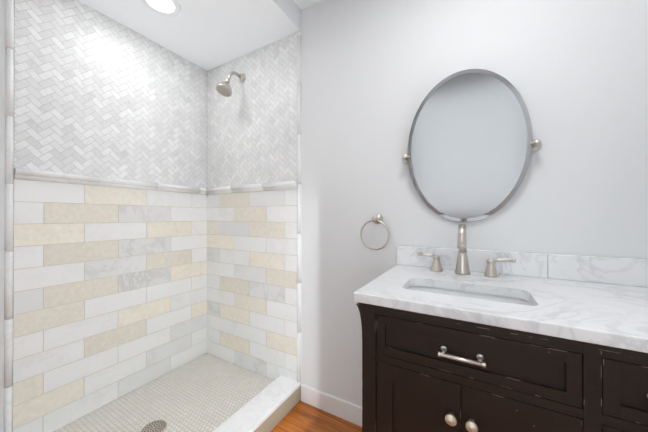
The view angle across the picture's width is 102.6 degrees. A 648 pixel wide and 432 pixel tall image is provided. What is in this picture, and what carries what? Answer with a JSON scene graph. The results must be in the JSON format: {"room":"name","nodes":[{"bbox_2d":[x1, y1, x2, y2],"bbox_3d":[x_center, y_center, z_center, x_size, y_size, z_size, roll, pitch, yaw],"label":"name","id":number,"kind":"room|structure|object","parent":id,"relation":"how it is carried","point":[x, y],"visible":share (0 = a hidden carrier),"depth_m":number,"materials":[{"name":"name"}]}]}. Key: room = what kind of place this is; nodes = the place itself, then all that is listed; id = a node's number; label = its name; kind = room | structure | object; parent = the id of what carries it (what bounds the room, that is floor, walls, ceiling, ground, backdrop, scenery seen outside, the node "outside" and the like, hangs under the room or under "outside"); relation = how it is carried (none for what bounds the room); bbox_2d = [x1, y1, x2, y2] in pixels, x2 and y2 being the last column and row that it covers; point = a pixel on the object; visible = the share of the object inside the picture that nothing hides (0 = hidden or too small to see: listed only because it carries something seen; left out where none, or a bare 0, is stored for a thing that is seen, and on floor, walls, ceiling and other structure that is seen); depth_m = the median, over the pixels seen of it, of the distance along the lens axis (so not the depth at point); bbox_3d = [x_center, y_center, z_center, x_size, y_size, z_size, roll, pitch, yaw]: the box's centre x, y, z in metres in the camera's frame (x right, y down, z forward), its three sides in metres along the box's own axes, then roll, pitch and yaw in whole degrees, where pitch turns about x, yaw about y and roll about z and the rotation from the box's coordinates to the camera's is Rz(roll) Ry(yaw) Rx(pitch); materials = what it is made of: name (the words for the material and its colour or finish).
{"room":"bathroom","nodes":[
{"label":"bathroom","id":0,"kind":"room"},
{"bbox_2d":[0,0,5,431],"bbox_3d":[-1.614,-0.072,0.952,0.100,2.410,2.600,0,0,30],"label":"wall","id":1,"kind":"structure","parent":0,"point":[2,116],"depth_m":1.16,"materials":[{"name":"white paint"}]},
{"bbox_2d":[13,0,204,428],"bbox_3d":[-1.169,-0.018,1.619,0.009,2.248,1.000,0,0,30],"label":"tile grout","id":2,"kind":"structure","parent":1,"relation":"attached to","point":[141,145],"depth_m":1.45,"materials":[{"name":"white"}]},
{"bbox_2d":[13,179,204,431],"bbox_3d":[-1.169,0.455,1.617,0.011,1.240,1.000,0,0,30],"label":"wall tile","id":3,"kind":"structure","parent":2,"relation":"attached to","point":[147,220],"depth_m":1.44,"materials":[{"name":"white tile"}]},
{"bbox_2d":[14,168,205,194],"bbox_3d":[-1.158,-0.192,1.613,0.035,0.050,1.000,0,0,30],"label":"trim","id":4,"kind":"structure","parent":2,"relation":"attached to","point":[35,175],"depth_m":1.43,"materials":[{"name":"tile"}]},
{"bbox_2d":[14,0,205,187],"bbox_3d":[-1.154,-0.679,1.607,0.030,0.925,0.990,0,0,30],"label":"wall tile","id":5,"kind":"structure","parent":2,"relation":"attached to","point":[35,70],"depth_m":1.46,"materials":[{"name":"tile"}]},
{"bbox_2d":[4,0,300,431],"bbox_3d":[-0.789,-0.033,1.391,1.367,2.217,0.026,0,0,-19],"label":"trim","id":6,"kind":"structure","parent":1,"relation":"attached to","point":[9,220],"depth_m":1.17,"materials":[{"name":"stone"}]},
{"bbox_2d":[79,0,300,70],"bbox_3d":[-0.810,-1.209,1.349,0.905,0.133,1.120,0,0,30],"label":"ceiling soffit","id":7,"kind":"structure","parent":0,"point":[206,35],"depth_m":1.56,"materials":[{"name":"white paint"}]},
{"bbox_2d":[141,0,180,16],"bbox_3d":[-0.872,-1.138,1.385,0.192,0.008,0.192,0,0,30],"label":"recessed light","id":8,"kind":"object","parent":7,"relation":"attached to","point":[170,8],"visible":1,"depth_m":1.41,"materials":[{"name":"white paint"}]},
{"bbox_2d":[293,0,321,9],"bbox_3d":[-0.538,-1.329,0.341,2.580,0.100,2.800,0,0,30],"label":"ceiling","id":9,"kind":"structure","parent":0,"point":[302,4],"depth_m":1.55,"materials":[{"name":"white paint"}]},
{"bbox_2d":[271,400,361,431],"bbox_3d":[-0.538,1.181,0.332,2.580,0.100,2.800,0,0,30],"label":"floor","id":10,"kind":"structure","parent":0,"point":[300,416],"depth_m":1.42,"materials":[{"name":"brown wood"}]},
{"bbox_2d":[53,353,273,431],"bbox_3d":[-0.849,1.105,1.420,0.760,0.059,1.020,0,0,30],"label":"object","id":11,"kind":"structure","parent":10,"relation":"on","point":[206,392],"depth_m":1.50,"materials":[{"name":"tile"}]},
{"bbox_2d":[140,420,166,431],"bbox_3d":[-0.859,1.073,1.308,0.116,0.004,0.116,0,0,30],"label":"drain cover","id":12,"kind":"object","parent":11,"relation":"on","point":[157,426],"visible":1,"depth_m":1.32,"materials":[{"name":"silver metal"}]},
{"bbox_2d":[212,375,300,431],"bbox_3d":[-0.819,1.079,1.324,0.907,0.111,1.157,0,0,30],"label":"sill","id":13,"kind":"structure","parent":10,"relation":"on","point":[269,407],"depth_m":1.40,"materials":[{"name":"stone"}]},
{"bbox_2d":[353,224,647,431],"bbox_3d":[0.613,0.582,0.843,0.882,1.101,0.567,0,0,30],"label":"bathroom vanity","id":14,"kind":"object","parent":10,"relation":"on","point":[461,337],"visible":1,"depth_m":0.71,"materials":[{"name":"brown wood"}]},
{"bbox_2d":[353,265,647,352],"bbox_3d":[0.614,0.258,0.847,0.882,0.030,0.562,0,0,30],"label":"countertop","id":15,"kind":"structure","parent":14,"relation":"on","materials":[{"name":"white stone"}]},
{"bbox_2d":[417,224,515,276],"bbox_3d":[0.566,0.138,1.063,0.367,0.211,0.145,0,0,30],"label":"faucet","id":16,"kind":"object","parent":15,"relation":"on","point":[462,269],"depth_m":1.07,"materials":[{"name":"silver metal"}]},
{"bbox_2d":[408,285,531,305],"bbox_3d":[0.460,0.315,0.856,0.415,0.184,0.235,0,0,30],"label":"sink","id":17,"kind":"object","parent":15,"relation":"in","point":[500,295],"depth_m":0.89,"materials":[{"name":"white ceramic"}]},
{"bbox_2d":[301,0,647,406],"bbox_3d":[0.133,-0.070,1.508,2.580,2.410,0.100,0,0,30],"label":"wall","id":18,"kind":"structure","parent":0,"point":[374,73],"depth_m":1.22,"materials":[{"name":"white paint"}]},
{"bbox_2d":[205,34,296,376],"bbox_3d":[-0.533,-0.017,1.825,0.850,2.248,0.010,0,0,30],"label":"tiled wall","id":19,"kind":"structure","parent":18,"relation":"attached to","point":[294,34],"depth_m":1.79,"materials":[{"name":"white tile"}]},
{"bbox_2d":[205,189,296,380],"bbox_3d":[-0.533,0.456,1.822,0.850,1.240,0.011,0,0,30],"label":"wall tile","id":20,"kind":"structure","parent":19,"relation":"attached to","point":[276,217],"depth_m":1.79,"materials":[{"name":"white tile"}]},
{"bbox_2d":[206,181,296,194],"bbox_3d":[-0.527,-0.191,1.805,0.820,0.050,0.040,0,0,30],"label":"trim","id":21,"kind":"structure","parent":19,"relation":"attached to","point":[285,185],"depth_m":1.77,"materials":[{"name":"tile"}]},
{"bbox_2d":[206,32,296,187],"bbox_3d":[-0.538,-0.678,1.807,0.839,0.925,0.030,0,0,30],"label":"wall tile","id":22,"kind":"structure","parent":19,"relation":"attached to","point":[262,78],"depth_m":1.79,"materials":[{"name":"tile"}]},
{"bbox_2d":[216,71,245,96],"bbox_3d":[-0.631,-0.907,1.757,0.104,0.213,0.210,0,0,30],"label":"shower head","id":23,"kind":"object","parent":22,"relation":"attached to","point":[223,89],"visible":1,"depth_m":1.72},
{"bbox_2d":[301,384,361,426],"bbox_3d":[0.122,1.085,1.444,0.608,0.100,0.013,0,0,30],"label":"baseboard","id":24,"kind":"structure","parent":18,"relation":"attached to","point":[340,408],"depth_m":1.47,"materials":[{"name":"white paint"}]},
{"bbox_2d":[360,214,389,249],"bbox_3d":[0.266,0.083,1.339,0.157,0.185,0.060,0,0,30],"label":"towel ring","id":25,"kind":"object","parent":18,"relation":"attached to","point":[376,218],"visible":1,"depth_m":1.33,"materials":[{"name":"silver metal"}]},
{"bbox_2d":[402,69,541,221],"bbox_3d":[0.610,-0.294,1.132,0.544,0.645,0.080,0,0,30],"label":"mirror","id":26,"kind":"object","parent":18,"relation":"attached to","point":[472,145],"visible":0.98,"depth_m":1.11,"materials":[{"name":"clear glass"}]},
{"bbox_2d":[397,245,647,286],"bbox_3d":[0.615,0.195,0.848,0.882,0.096,0.560,0,0,30],"label":"backsplash","id":27,"kind":"structure","parent":18,"relation":"attached to","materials":[{"name":"white stone"}]}
]}

